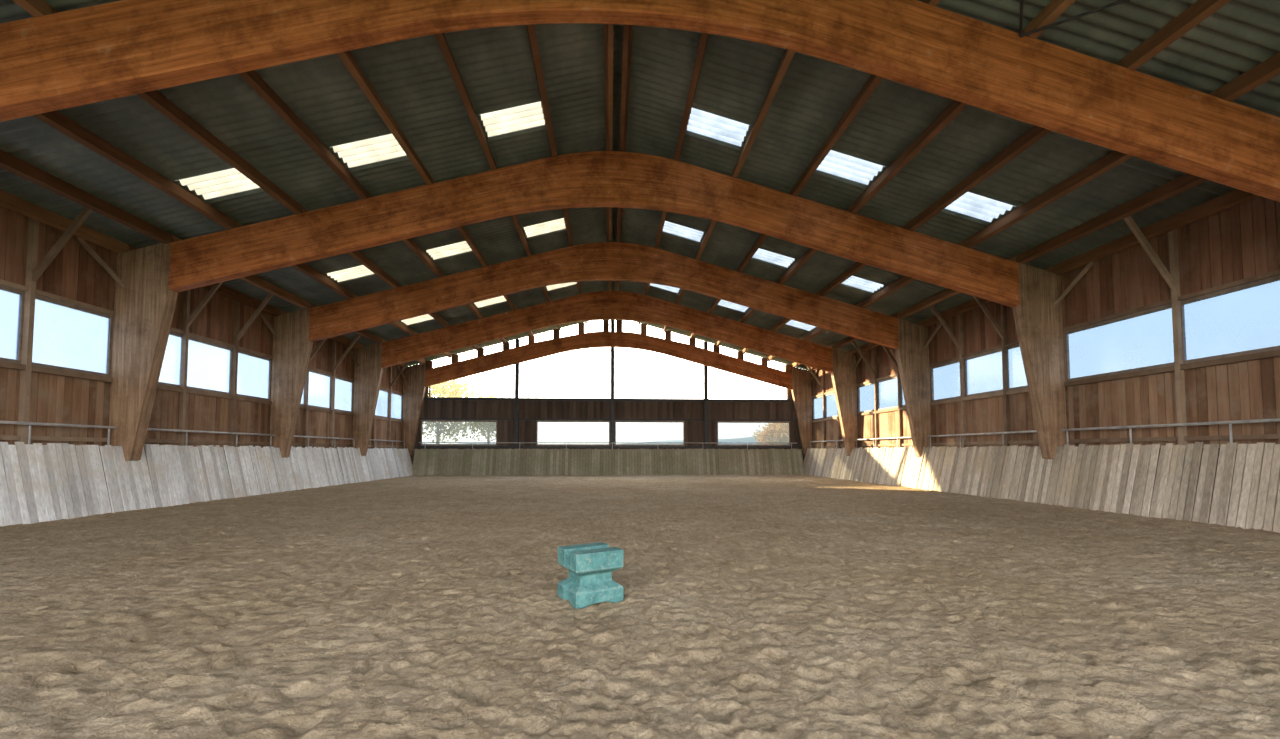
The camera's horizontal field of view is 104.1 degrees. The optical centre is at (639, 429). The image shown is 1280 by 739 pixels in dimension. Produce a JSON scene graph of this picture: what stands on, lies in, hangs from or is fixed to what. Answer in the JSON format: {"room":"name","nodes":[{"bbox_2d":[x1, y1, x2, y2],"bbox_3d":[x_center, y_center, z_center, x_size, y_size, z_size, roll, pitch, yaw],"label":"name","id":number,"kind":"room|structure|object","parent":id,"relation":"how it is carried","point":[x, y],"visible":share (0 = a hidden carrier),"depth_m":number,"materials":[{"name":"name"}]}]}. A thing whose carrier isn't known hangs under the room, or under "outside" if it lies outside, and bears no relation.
{"room":"sports facility","nodes":[
{"label":"sports facility","id":0,"kind":"room"},
{"bbox_2d":[0,206,402,448],"bbox_3d":[-11.303,-1.135,10.627,0.100,5.636,30.450,0,-3,-3],"label":"wall","id":1,"kind":"structure","parent":0,"point":[74,274],"depth_m":10.58,"materials":[{"name":"brown wood"}]},
{"bbox_2d":[0,285,112,376],"bbox_3d":[-11.137,-1.873,8.238,0.060,1.340,4.770,0,-3,-3],"label":"window","id":2,"kind":"structure","parent":1,"relation":"in","point":[66,336],"depth_m":9.63,"materials":[{"name":"clear glass"}]},
{"bbox_2d":[0,207,408,448],"bbox_3d":[-10.756,-1.633,10.707,1.017,4.836,29.713,0,-3,-3],"label":"wall framing","id":3,"kind":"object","parent":1,"relation":"attached to","point":[33,272],"depth_m":12.20,"materials":[{"name":"brown wood"}]},
{"bbox_2d":[158,331,270,400],"bbox_3d":[-11.437,-1.655,13.224,0.060,1.340,4.770,0,-3,-3],"label":"window","id":4,"kind":"structure","parent":1,"relation":"in","point":[209,369],"depth_m":13.43,"materials":[{"name":"clear glass"}]},
{"bbox_2d":[300,369,352,412],"bbox_3d":[-11.736,-1.437,18.210,0.060,1.340,4.770,0,-3,-3],"label":"window","id":5,"kind":"structure","parent":1,"relation":"in","point":[319,392],"depth_m":18.79,"materials":[{"name":"clear glass"}]},
{"bbox_2d":[375,388,401,419],"bbox_3d":[-12.032,-1.222,23.147,0.060,1.340,4.670,0,-3,-3],"label":"window","id":6,"kind":"structure","parent":1,"relation":"in","point":[382,407],"depth_m":23.90,"materials":[{"name":"clear glass"}]},
{"bbox_2d":[407,363,807,474],"bbox_3d":[-1.465,-0.585,26.506,21.440,5.921,0.090,0,-3,-3],"label":"wall","id":7,"kind":"structure","parent":0,"point":[694,430],"depth_m":26.44,"materials":[{"name":"brown wood"}]},
{"bbox_2d":[421,420,497,445],"bbox_3d":[-9.400,0.178,25.976,3.900,1.350,0.050,0,-3,-3],"label":"window","id":8,"kind":"structure","parent":7,"relation":"in","point":[431,430],"depth_m":25.98,"materials":[{"name":"clear glass"}]},
{"bbox_2d":[536,420,609,445],"bbox_3d":[-3.521,0.194,26.328,3.880,1.350,0.050,0,-3,-3],"label":"window","id":9,"kind":"structure","parent":7,"relation":"in","point":[548,430],"depth_m":26.33,"materials":[{"name":"clear glass"}]},
{"bbox_2d":[414,320,801,451],"bbox_3d":[-1.458,-2.353,26.468,21.440,7.450,0.140,0,-3,-3],"label":"trim","id":10,"kind":"structure","parent":7,"relation":"attached to","point":[516,399],"depth_m":26.37,"materials":[{"name":"metal"}]},
{"bbox_2d":[429,341,788,398],"bbox_3d":[-1.464,-3.897,26.636,19.100,4.550,0.059,0,-3,-3],"label":"window","id":11,"kind":"structure","parent":7,"relation":"in","point":[704,341],"depth_m":25.98,"materials":[{"name":"clear glass"}]},
{"bbox_2d":[615,421,684,445],"bbox_3d":[0.517,0.204,26.570,3.730,1.350,0.050,0,-3,-3],"label":"window","id":12,"kind":"structure","parent":7,"relation":"in","point":[625,431],"depth_m":26.57,"materials":[{"name":"clear glass"}]},
{"bbox_2d":[717,421,789,445],"bbox_3d":[6.122,0.219,26.905,4.000,1.350,0.050,0,-3,-3],"label":"window","id":13,"kind":"structure","parent":7,"relation":"in","point":[729,433],"depth_m":26.90,"materials":[{"name":"clear glass"}]},
{"bbox_2d":[0,474,1279,738],"bbox_3d":[-0.492,1.689,10.149,21.240,0.113,32.449,0,-3,-3],"label":"floor","id":14,"kind":"structure","parent":0,"point":[777,606],"depth_m":3.66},
{"bbox_2d":[0,442,412,526],"bbox_3d":[-10.901,1.012,10.558,0.725,1.440,30.450,0,-3,-3],"label":"board","id":15,"kind":"object","parent":14,"relation":"on","point":[39,482],"visible":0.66,"depth_m":11.13,"materials":[{"name":"grey wood"}]},
{"bbox_2d":[0,421,404,448],"bbox_3d":[-11.163,0.159,10.604,0.193,0.447,29.640,0,-3,-3],"label":"pipe rail","id":16,"kind":"object","parent":15,"relation":"on","point":[30,424],"visible":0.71,"depth_m":11.58,"materials":[{"name":"metal"}]},
{"bbox_2d":[109,151,1066,460],"bbox_3d":[-0.562,-2.286,11.397,21.372,8.226,0.240,0,-3,-3],"label":"frame","id":17,"kind":"object","parent":14,"relation":"on","point":[153,276],"visible":0.91,"depth_m":11.37,"materials":[{"name":"brown wood"}]},
{"bbox_2d":[558,542,622,608],"bbox_3d":[-0.419,1.206,4.184,0.420,0.420,0.400,1,-3,-30],"label":"block","id":18,"kind":"object","parent":14,"relation":"on","point":[590,566],"visible":0.99,"depth_m":4.05,"materials":[{"name":"teal plastic"}]},
{"bbox_2d":[269,242,931,457],"bbox_3d":[-0.861,-2.068,16.383,21.372,8.226,0.240,0,-3,-3],"label":"frame","id":19,"kind":"object","parent":14,"relation":"on","point":[297,331],"visible":0.94,"depth_m":16.38,"materials":[{"name":"brown wood"}]},
{"bbox_2d":[352,291,857,455],"bbox_3d":[-1.161,-1.851,21.370,21.372,8.226,0.240,0,-3,-3],"label":"frame","id":20,"kind":"object","parent":14,"relation":"on","point":[372,360],"visible":0.91,"depth_m":21.38,"materials":[{"name":"brown wood"}]},
{"bbox_2d":[402,332,811,455],"bbox_3d":[-1.454,-1.343,26.243,21.372,7.637,0.240,0,-3,-3],"label":"frame","id":21,"kind":"object","parent":14,"relation":"on","point":[417,377],"visible":0.93,"depth_m":26.25,"materials":[{"name":"brown wood"}]},
{"bbox_2d":[425,320,791,372],"bbox_3d":[-1.448,-4.505,26.382,19.220,2.927,0.160,0,-3,-3],"label":"trim","id":22,"kind":"structure","parent":21,"relation":"attached to","point":[556,333],"depth_m":26.33,"materials":[{"name":"brown wood"}]},
{"bbox_2d":[412,449,803,475],"bbox_3d":[-1.444,1.703,26.055,20.600,1.410,0.609,0,-3,-3],"label":"board","id":23,"kind":"object","parent":14,"relation":"on","point":[602,463],"visible":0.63,"depth_m":25.94,"materials":[{"name":"brown wood"}]},
{"bbox_2d":[419,442,796,448],"bbox_3d":[-1.451,0.871,26.197,19.800,0.385,0.052,0,-3,-3],"label":"pipe rail","id":24,"kind":"object","parent":23,"relation":"on","point":[419,442],"visible":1,"depth_m":26.07,"materials":[{"name":"metal"}]},
{"bbox_2d":[0,0,1279,201],"bbox_3d":[-0.263,-2.504,6.411,21.372,8.226,0.240,0,-3,-3],"label":"roof beam","id":25,"kind":"structure","parent":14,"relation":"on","point":[112,50],"depth_m":6.56,"materials":[{"name":"brown wood"}]},
{"bbox_2d":[803,442,1279,532],"bbox_3d":[9.797,1.066,11.797,0.725,1.440,30.450,0,-3,-3],"label":"board","id":26,"kind":"object","parent":14,"relation":"on","point":[1228,484],"visible":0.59,"depth_m":10.45,"materials":[{"name":"wood"}]},
{"bbox_2d":[810,418,1279,448],"bbox_3d":[10.056,0.215,11.875,0.193,0.447,29.640,0,-3,-3],"label":"pipe rail","id":27,"kind":"object","parent":26,"relation":"on","point":[1230,423],"visible":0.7,"depth_m":10.43,"materials":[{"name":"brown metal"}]},
{"bbox_2d":[0,0,1279,369],"bbox_3d":[-0.562,-5.349,11.630,22.500,3.109,30.798,0,-3,-3],"label":"ceiling","id":28,"kind":"structure","parent":0,"point":[412,77],"depth_m":9.47,"materials":[{"name":"grey metal"}]},
{"bbox_2d":[176,101,1015,330],"bbox_3d":[-0.932,-5.270,17.802,16.640,1.908,15.782,0,-3,-3],"label":"skylights","id":29,"kind":"object","parent":28,"relation":"attached to","point":[385,147],"visible":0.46,"depth_m":10.53,"materials":[{"name":"glass"}]},
{"bbox_2d":[0,0,1279,372],"bbox_3d":[-0.553,-5.293,11.479,21.369,3.122,29.894,0,-3,-3],"label":"roof","id":30,"kind":"structure","parent":28,"relation":"attached to","point":[1200,10],"depth_m":9.44,"materials":[{"name":"brown wood"}]},
{"bbox_2d":[811,196,1279,448],"bbox_3d":[10.199,-1.079,11.915,0.100,5.636,30.450,0,-3,-3],"label":"wall","id":31,"kind":"structure","parent":0,"point":[1241,241],"depth_m":10.26,"materials":[{"name":"brown wood"}]},
{"bbox_2d":[813,392,837,419],"bbox_3d":[9.430,-1.185,24.433,0.060,1.220,4.670,0,-3,-3],"label":"window","id":32,"kind":"structure","parent":31,"relation":"in","point":[831,410],"depth_m":25.12,"materials":[{"name":"clear glass"}]},
{"bbox_2d":[858,376,905,413],"bbox_3d":[9.726,-1.401,19.496,0.060,1.220,4.770,0,-3,-3],"label":"window","id":33,"kind":"structure","parent":31,"relation":"in","point":[887,389],"depth_m":20.03,"materials":[{"name":"clear glass"}]},
{"bbox_2d":[931,344,1027,401],"bbox_3d":[10.025,-1.619,14.510,0.060,1.220,4.770,0,-3,-3],"label":"window","id":34,"kind":"structure","parent":31,"relation":"in","point":[983,371],"depth_m":14.72,"materials":[{"name":"clear glass"}]},
{"bbox_2d":[807,215,1279,447],"bbox_3d":[9.650,-1.579,11.929,1.017,4.836,29.713,0,-3,-3],"label":"wall framing","id":35,"kind":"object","parent":31,"relation":"attached to","point":[1172,278],"depth_m":10.91,"materials":[{"name":"brown wood"}]},
{"bbox_2d":[1065,275,1279,381],"bbox_3d":[10.324,-1.836,9.524,0.060,1.220,4.770,0,-3,-3],"label":"window","id":36,"kind":"structure","parent":31,"relation":"in","point":[1244,319],"depth_m":9.42,"materials":[{"name":"clear glass"}]},
{"bbox_3d":[0.036,-2.721,1.425,21.372,8.226,0.240,0,-3,-3],"label":"frame","id":37,"kind":"object","parent":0,"visible":0},
{"bbox_2d":[1019,0,1129,36],"bbox_3d":[-0.108,-5.404,4.040,19.027,2.194,4.784,0,-3,-3],"label":"rods","id":38,"kind":"object","parent":37,"relation":"attached to","point":[1021,1],"visible":1,"depth_m":6.40,"materials":[{"name":"metal"}]},
{"label":"outside","id":39,"kind":"structure","parent":0,"visible":0},
{"bbox_3d":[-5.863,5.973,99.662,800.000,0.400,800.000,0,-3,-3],"label":"ground","id":40,"kind":"structure","parent":39,"visible":0},
{"bbox_2d":[428,359,485,396],"bbox_3d":[-21.774,-1.874,54.965,9.780,11.580,11.273,-2,-3,34],"label":"autumn tree","id":41,"kind":"object","parent":40,"relation":"on","point":[455,390],"visible":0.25,"depth_m":54.78,"materials":[{"name":"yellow plant"}]},
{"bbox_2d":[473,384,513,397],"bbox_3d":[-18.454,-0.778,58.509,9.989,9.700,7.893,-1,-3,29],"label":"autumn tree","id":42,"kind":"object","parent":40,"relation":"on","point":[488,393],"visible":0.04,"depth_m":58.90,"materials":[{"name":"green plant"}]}
]}

